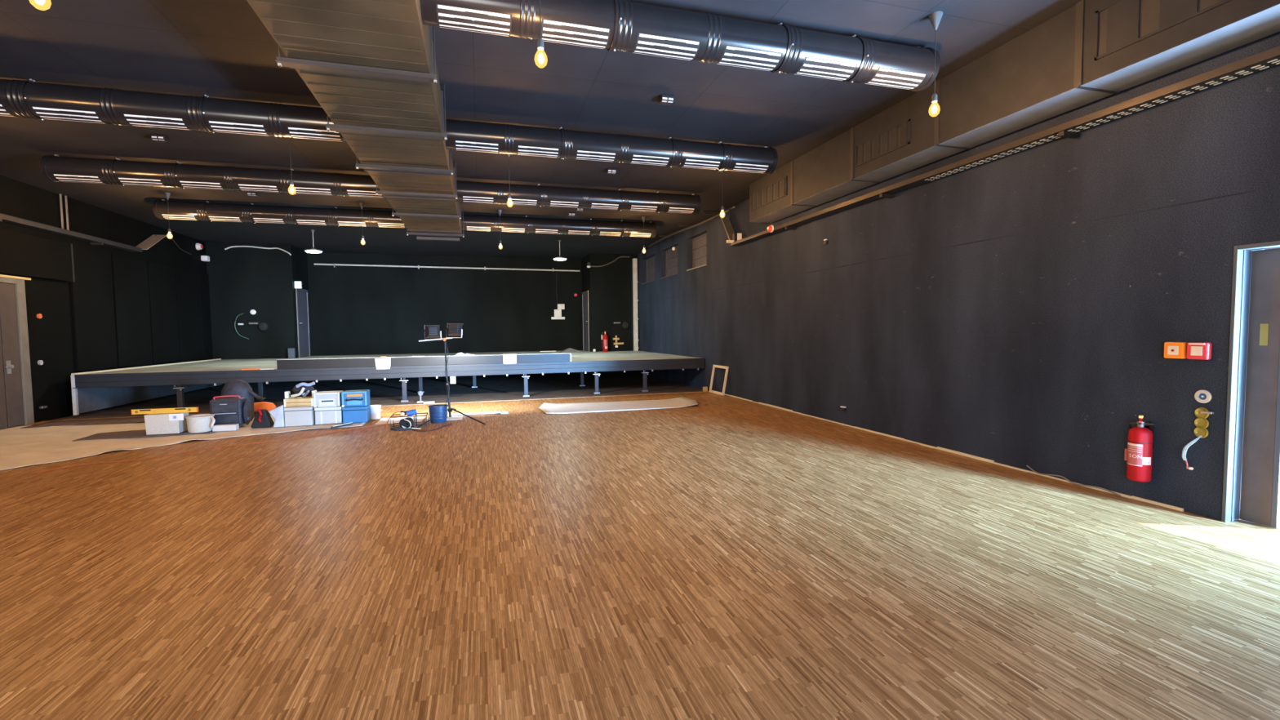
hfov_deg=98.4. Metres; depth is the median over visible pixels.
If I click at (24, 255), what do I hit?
ventilation duct
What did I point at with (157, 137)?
ceiling fitting
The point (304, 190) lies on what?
diffuser
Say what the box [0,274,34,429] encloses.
door
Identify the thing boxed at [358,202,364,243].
pendant bulb
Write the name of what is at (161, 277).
wall panel
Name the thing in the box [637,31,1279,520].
wall
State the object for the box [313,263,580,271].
bar
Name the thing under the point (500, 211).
pendant bulb
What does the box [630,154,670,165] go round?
diffuser
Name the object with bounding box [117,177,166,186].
diffuser
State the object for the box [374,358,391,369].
paper notice
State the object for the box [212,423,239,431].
block
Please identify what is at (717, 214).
cable tray
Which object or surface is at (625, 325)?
lead
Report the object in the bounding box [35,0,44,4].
pendant bulb
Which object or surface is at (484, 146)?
diffuser
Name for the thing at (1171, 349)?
box
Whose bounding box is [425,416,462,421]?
paper sheet
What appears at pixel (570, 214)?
ceiling fitting
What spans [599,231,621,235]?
diffuser
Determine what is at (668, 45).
diffuser
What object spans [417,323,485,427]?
work light
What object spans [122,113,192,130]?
diffuser
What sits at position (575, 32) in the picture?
diffuser
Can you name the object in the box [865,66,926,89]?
diffuser
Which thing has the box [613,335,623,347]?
valve
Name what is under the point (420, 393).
stand
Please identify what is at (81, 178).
diffuser
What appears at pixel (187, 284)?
wall panel
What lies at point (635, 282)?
corner trunking
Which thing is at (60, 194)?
conduit pipe
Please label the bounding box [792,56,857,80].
diffuser
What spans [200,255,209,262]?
camera
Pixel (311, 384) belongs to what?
rag
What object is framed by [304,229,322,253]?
lamp
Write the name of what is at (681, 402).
board
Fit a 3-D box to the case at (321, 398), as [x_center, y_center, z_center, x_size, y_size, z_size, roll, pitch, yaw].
[-5.182,0.647,9.203,0.380,0.235,0.330,-2,3,-16]
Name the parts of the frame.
rail, cross rail, cross rail, rail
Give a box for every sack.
[253,401,275,416]
[268,404,284,427]
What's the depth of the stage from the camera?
12.14 m
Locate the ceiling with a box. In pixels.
[0,0,1081,258]
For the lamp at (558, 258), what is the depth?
16.04 m
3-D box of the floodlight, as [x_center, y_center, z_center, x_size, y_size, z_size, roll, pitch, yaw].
[1.997,-2.593,11.761,0.330,0.210,0.120,-2,3,-16]
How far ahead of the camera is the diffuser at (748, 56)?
4.74 m
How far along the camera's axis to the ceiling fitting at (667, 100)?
6.35 m
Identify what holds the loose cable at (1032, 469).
on the floor
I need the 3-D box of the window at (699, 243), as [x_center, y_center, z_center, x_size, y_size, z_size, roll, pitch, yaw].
[1.544,-2.796,14.266,0.230,0.860,1.340,-2,3,-16]
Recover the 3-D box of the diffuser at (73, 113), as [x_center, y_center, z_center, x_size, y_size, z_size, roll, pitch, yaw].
[-6.038,-2.588,5.884,0.546,0.070,0.263,-2,3,-16]
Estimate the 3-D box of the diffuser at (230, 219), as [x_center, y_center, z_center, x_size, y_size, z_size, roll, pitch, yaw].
[-8.369,-2.843,11.190,0.546,0.070,0.263,-2,3,-16]
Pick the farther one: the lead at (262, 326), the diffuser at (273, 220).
the lead at (262, 326)
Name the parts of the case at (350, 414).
lid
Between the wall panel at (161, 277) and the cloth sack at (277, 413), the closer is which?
the cloth sack at (277, 413)
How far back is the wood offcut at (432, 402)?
11.87 m
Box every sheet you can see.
[374,416,425,424]
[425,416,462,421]
[559,347,582,352]
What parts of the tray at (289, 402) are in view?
panel, hammer handle, panel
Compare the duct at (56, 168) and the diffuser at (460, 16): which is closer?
the diffuser at (460, 16)
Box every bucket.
[185,413,215,432]
[369,404,381,419]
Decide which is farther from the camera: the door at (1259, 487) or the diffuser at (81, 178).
the diffuser at (81, 178)
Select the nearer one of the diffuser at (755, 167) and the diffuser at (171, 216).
the diffuser at (755, 167)
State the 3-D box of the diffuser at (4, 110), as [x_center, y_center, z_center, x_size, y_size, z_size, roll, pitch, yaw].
[-6.780,-2.568,5.671,0.546,0.070,0.263,-2,3,-16]
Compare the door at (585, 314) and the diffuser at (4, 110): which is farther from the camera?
the door at (585, 314)
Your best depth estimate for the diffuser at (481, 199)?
9.72 m
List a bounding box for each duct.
[0,78,346,142]
[40,154,386,198]
[152,198,407,228]
[246,0,464,241]
[419,0,940,91]
[445,119,777,174]
[455,180,701,214]
[461,213,656,237]
[749,0,1279,222]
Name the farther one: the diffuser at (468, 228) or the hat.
the diffuser at (468, 228)
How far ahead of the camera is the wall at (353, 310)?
19.05 m
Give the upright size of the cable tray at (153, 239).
0.613 m
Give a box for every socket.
[36,313,42,318]
[37,360,43,364]
[39,405,47,408]
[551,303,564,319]
[840,405,845,410]
[1194,390,1212,403]
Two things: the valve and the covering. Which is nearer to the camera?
the covering
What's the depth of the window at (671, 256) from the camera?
16.59 m
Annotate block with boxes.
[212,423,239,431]
[702,386,707,391]
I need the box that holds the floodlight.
[726,232,742,243]
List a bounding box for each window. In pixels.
[641,255,655,284]
[660,245,678,279]
[686,232,706,271]
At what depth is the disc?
16.38 m
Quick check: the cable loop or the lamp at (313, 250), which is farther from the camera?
the cable loop
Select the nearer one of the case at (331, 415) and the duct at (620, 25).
the duct at (620, 25)
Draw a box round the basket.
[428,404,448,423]
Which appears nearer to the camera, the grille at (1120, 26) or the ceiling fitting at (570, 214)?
the grille at (1120, 26)
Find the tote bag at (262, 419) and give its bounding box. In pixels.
[251,408,274,427]
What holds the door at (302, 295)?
in the wall at (353, 310)
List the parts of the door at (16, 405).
handle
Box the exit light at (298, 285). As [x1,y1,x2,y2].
[294,280,302,288]
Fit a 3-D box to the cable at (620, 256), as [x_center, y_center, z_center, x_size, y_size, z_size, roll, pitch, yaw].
[-1.035,-3.432,19.264,1.401,0.398,0.044,-2,3,-16]
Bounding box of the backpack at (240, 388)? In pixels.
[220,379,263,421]
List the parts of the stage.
corner post, edge trim, leg, leg, leg, leg, leg, leg, leg, leg, leg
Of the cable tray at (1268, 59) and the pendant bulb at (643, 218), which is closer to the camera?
the cable tray at (1268, 59)
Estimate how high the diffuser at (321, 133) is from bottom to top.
0.070 m
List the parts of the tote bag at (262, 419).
red handle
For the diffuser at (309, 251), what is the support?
attached to the lamp at (313, 250)
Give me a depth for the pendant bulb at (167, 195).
10.45 m
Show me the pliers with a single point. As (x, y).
(304, 395)
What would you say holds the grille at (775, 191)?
attached to the duct at (1092, 51)
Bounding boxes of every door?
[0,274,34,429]
[295,288,311,357]
[582,290,589,351]
[1221,240,1279,528]
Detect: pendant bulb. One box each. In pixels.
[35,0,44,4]
[163,192,171,237]
[288,137,293,192]
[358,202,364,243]
[497,209,502,248]
[507,154,511,204]
[537,0,543,63]
[641,216,645,252]
[720,170,724,216]
[928,10,942,113]
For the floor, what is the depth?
3.36 m
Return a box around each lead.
[257,322,268,330]
[622,321,629,328]
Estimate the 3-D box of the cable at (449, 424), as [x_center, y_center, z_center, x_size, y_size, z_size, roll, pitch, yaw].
[-3.195,1.066,8.679,0.275,0.019,0.667,2,4,41]
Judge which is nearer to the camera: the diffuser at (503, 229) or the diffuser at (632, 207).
the diffuser at (632, 207)
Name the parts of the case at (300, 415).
lid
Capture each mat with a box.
[22,416,144,427]
[72,429,216,440]
[380,412,405,417]
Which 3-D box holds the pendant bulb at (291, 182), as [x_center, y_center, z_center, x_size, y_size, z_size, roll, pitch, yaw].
[-4.582,-2.606,7.250,0.110,0.862,0.110,-2,3,-16]
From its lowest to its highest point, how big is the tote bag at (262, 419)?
0.310 m
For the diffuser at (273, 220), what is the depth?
11.33 m
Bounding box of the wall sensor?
[823,239,827,244]
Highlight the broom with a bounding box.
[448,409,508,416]
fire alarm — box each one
[195,243,203,249]
[767,225,773,232]
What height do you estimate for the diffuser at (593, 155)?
0.070 m
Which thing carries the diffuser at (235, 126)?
attached to the duct at (25, 99)
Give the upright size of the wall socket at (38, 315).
0.090 m
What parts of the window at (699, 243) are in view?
sill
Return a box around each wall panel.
[69,244,117,371]
[111,253,152,367]
[146,261,180,364]
[174,266,202,361]
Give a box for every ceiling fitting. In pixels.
[151,133,168,142]
[246,191,257,196]
[568,212,575,216]
[575,208,583,211]
[605,168,616,174]
[658,94,673,105]
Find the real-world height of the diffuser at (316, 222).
0.070 m
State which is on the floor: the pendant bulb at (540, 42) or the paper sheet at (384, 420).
the paper sheet at (384, 420)
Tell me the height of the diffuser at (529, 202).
0.070 m
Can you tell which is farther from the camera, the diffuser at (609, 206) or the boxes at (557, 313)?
the boxes at (557, 313)
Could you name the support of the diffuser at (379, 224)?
attached to the duct at (185, 211)
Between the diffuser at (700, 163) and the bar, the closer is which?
the diffuser at (700, 163)
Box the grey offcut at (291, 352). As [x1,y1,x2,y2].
[288,348,295,358]
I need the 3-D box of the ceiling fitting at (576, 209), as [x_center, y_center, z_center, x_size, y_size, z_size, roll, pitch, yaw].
[-1.318,-3.292,12.062,0.150,0.073,0.122,-2,3,-16]
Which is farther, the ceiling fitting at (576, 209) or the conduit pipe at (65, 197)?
the ceiling fitting at (576, 209)
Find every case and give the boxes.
[209,395,251,425]
[284,406,315,426]
[313,390,343,407]
[314,404,342,424]
[341,389,370,407]
[342,404,370,423]
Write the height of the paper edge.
0.017 m
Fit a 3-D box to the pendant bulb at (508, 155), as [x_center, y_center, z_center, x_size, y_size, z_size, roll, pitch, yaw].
[-1.919,-2.681,8.117,0.110,0.862,0.110,-2,3,-16]
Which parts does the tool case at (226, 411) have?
handle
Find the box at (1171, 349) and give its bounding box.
[1164,342,1187,359]
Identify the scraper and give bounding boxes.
[330,422,352,428]
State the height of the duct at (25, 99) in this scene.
0.405 m
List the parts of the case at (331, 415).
lid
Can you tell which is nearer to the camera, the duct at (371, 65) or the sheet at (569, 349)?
the duct at (371, 65)
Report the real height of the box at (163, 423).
0.300 m
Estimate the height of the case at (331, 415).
0.281 m
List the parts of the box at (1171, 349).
glass pane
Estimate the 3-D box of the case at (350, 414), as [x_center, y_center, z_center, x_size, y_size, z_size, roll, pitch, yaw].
[-4.789,0.907,9.345,0.378,0.266,0.308,-2,3,-16]
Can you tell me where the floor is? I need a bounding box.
[0,372,1279,719]
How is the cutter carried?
on the floor
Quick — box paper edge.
[34,423,393,474]
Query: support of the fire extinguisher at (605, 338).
on the stage
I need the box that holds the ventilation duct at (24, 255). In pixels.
[0,228,75,282]
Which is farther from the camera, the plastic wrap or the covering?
the plastic wrap
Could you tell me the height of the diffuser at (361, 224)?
0.070 m
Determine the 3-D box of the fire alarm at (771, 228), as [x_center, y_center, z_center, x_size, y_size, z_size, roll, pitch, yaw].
[2.386,-2.412,10.152,0.085,0.132,0.132,-2,3,-16]
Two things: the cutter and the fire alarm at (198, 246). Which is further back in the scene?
the fire alarm at (198, 246)
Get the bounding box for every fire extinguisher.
[601,330,608,351]
[1124,415,1155,482]
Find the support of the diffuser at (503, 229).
attached to the duct at (526, 224)
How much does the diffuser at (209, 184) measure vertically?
0.070 m
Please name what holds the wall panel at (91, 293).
attached to the wall at (51, 338)
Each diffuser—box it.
[0,103,18,117]
[31,106,106,124]
[53,173,104,183]
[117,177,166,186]
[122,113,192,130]
[161,213,197,220]
[178,180,225,190]
[207,120,269,136]
[208,216,242,222]
[237,183,279,192]
[253,217,284,223]
[286,126,344,142]
[293,186,333,195]
[295,219,326,225]
[305,250,321,253]
[337,221,367,226]
[346,189,383,198]
[377,222,405,228]
[435,3,511,36]
[454,140,498,153]
[462,195,493,203]
[466,226,491,231]
[501,227,524,232]
[506,198,537,205]
[516,145,559,157]
[534,228,558,234]
[541,18,610,48]
[549,200,579,208]
[553,257,566,260]
[567,230,590,235]
[574,150,616,161]
[590,202,619,209]
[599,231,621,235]
[629,204,657,211]
[629,232,651,237]
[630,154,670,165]
[632,32,700,60]
[666,207,694,213]
[681,158,720,169]
[716,44,782,71]
[731,162,768,173]
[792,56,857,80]
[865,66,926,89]
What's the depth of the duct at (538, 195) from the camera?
10.15 m
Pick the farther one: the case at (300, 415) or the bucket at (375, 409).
the bucket at (375, 409)
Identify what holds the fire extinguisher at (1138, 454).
attached to the wall at (1020, 309)
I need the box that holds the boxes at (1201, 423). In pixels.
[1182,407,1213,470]
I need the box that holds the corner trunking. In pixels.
[632,257,639,351]
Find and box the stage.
[70,350,704,415]
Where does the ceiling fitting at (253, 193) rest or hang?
attached to the ceiling
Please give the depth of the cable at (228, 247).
16.30 m
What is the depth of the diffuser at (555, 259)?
15.99 m
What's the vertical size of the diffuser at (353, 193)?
0.070 m
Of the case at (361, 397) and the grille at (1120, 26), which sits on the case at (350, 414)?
the case at (361, 397)
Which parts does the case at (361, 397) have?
handle, panel, label plate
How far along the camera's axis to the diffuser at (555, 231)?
12.87 m
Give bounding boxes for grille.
[751,176,786,211]
[854,119,910,167]
[1093,0,1231,60]
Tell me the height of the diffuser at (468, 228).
0.070 m
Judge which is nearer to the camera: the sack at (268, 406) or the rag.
the rag
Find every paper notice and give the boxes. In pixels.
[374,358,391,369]
[502,353,516,364]
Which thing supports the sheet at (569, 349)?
on the stage
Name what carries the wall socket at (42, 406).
attached to the wall at (51, 338)
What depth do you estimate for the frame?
12.84 m
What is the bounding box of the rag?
[295,381,315,387]
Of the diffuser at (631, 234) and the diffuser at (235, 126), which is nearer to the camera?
the diffuser at (235, 126)
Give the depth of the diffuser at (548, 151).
7.15 m
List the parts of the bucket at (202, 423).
handle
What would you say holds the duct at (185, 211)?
hanging from the ceiling
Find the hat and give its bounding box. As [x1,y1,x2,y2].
[292,385,314,392]
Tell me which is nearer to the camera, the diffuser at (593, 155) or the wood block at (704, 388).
the diffuser at (593, 155)
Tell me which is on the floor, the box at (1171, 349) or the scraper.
the scraper
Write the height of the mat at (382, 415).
0.019 m
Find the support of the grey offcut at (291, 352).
on the stage
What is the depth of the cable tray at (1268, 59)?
5.10 m
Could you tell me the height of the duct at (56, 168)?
0.405 m
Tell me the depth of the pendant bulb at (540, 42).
3.83 m
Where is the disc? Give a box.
[249,309,256,314]
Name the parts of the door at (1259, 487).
plate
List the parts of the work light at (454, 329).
leg, leg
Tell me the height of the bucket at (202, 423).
0.240 m
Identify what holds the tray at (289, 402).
on the case at (300, 415)
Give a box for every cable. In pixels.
[224,245,291,255]
[412,423,452,431]
[591,256,630,266]
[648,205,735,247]
[1026,465,1120,496]
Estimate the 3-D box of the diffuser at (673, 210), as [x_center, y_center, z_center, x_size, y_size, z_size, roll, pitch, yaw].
[0.781,-2.927,10.853,0.534,0.070,0.263,-2,3,-16]
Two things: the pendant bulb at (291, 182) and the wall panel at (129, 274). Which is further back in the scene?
the wall panel at (129, 274)
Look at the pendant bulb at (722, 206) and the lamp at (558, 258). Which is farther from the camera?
the lamp at (558, 258)
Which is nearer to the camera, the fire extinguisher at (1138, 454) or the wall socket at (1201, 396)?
the wall socket at (1201, 396)
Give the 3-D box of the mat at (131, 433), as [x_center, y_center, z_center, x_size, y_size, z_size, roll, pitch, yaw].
[-7.434,1.109,8.570,1.700,0.012,0.976,-2,3,-16]
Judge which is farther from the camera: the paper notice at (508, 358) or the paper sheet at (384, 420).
the paper notice at (508, 358)
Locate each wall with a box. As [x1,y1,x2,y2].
[0,174,211,429]
[205,242,638,386]
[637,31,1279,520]
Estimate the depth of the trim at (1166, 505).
6.31 m
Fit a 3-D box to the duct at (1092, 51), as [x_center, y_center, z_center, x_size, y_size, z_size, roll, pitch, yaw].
[3.912,-2.642,4.631,0.476,0.700,11.980,-2,3,-16]
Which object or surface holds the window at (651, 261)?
in the wall at (1020, 309)
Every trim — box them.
[724,393,1183,511]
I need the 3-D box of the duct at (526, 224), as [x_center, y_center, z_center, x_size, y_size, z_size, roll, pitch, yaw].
[-1.826,-3.173,13.069,4.573,0.405,0.380,-2,3,-16]
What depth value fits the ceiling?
6.39 m
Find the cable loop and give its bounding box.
[234,313,248,339]
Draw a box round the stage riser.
[276,353,571,368]
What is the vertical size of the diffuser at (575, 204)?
0.070 m
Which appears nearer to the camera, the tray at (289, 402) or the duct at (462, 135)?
the duct at (462, 135)
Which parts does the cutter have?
motor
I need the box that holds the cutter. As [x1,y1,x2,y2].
[390,408,428,430]
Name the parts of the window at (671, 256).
sill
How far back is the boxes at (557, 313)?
20.43 m
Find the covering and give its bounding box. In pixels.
[0,409,381,470]
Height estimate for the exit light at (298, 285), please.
0.220 m
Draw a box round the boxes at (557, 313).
[551,296,564,319]
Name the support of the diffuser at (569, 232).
attached to the duct at (526, 224)
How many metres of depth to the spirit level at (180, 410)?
8.35 m
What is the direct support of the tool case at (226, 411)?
on the covering
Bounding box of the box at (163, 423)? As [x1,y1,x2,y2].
[144,412,188,435]
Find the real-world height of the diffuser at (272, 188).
0.070 m
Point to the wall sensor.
(825, 241)
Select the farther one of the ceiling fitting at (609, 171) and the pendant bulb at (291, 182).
the ceiling fitting at (609, 171)
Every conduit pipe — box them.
[58,193,64,229]
[64,195,69,230]
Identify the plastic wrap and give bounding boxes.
[454,352,473,355]
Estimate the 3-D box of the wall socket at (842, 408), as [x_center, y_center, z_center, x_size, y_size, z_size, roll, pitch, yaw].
[3.155,0.751,8.583,0.045,0.062,0.090,-2,3,-16]
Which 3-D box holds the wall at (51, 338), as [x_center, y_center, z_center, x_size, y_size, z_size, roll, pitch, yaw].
[-9.610,-0.726,5.322,0.300,4.300,26.200,-2,3,-16]
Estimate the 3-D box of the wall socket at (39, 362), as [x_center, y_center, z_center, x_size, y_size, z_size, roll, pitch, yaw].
[-10.726,0.046,9.884,0.030,0.090,0.088,-2,3,-16]
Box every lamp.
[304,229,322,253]
[552,240,566,260]
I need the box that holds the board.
[538,396,697,413]
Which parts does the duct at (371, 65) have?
hanger rail, hanger rail, hanger rail, hanger rail, hanger rail, hanger rail, rail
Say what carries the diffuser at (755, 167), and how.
attached to the duct at (462, 135)
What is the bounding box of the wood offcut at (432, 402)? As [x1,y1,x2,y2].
[423,400,435,404]
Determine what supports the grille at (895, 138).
attached to the duct at (1092, 51)
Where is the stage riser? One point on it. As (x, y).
(535, 357)
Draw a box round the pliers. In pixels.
[302,390,310,398]
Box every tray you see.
[0,213,191,254]
[283,386,316,407]
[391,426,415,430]
[720,45,1279,245]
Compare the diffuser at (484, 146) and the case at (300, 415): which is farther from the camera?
the case at (300, 415)
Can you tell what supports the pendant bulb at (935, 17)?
hanging from the ceiling
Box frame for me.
[708,364,728,395]
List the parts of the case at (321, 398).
handle, panel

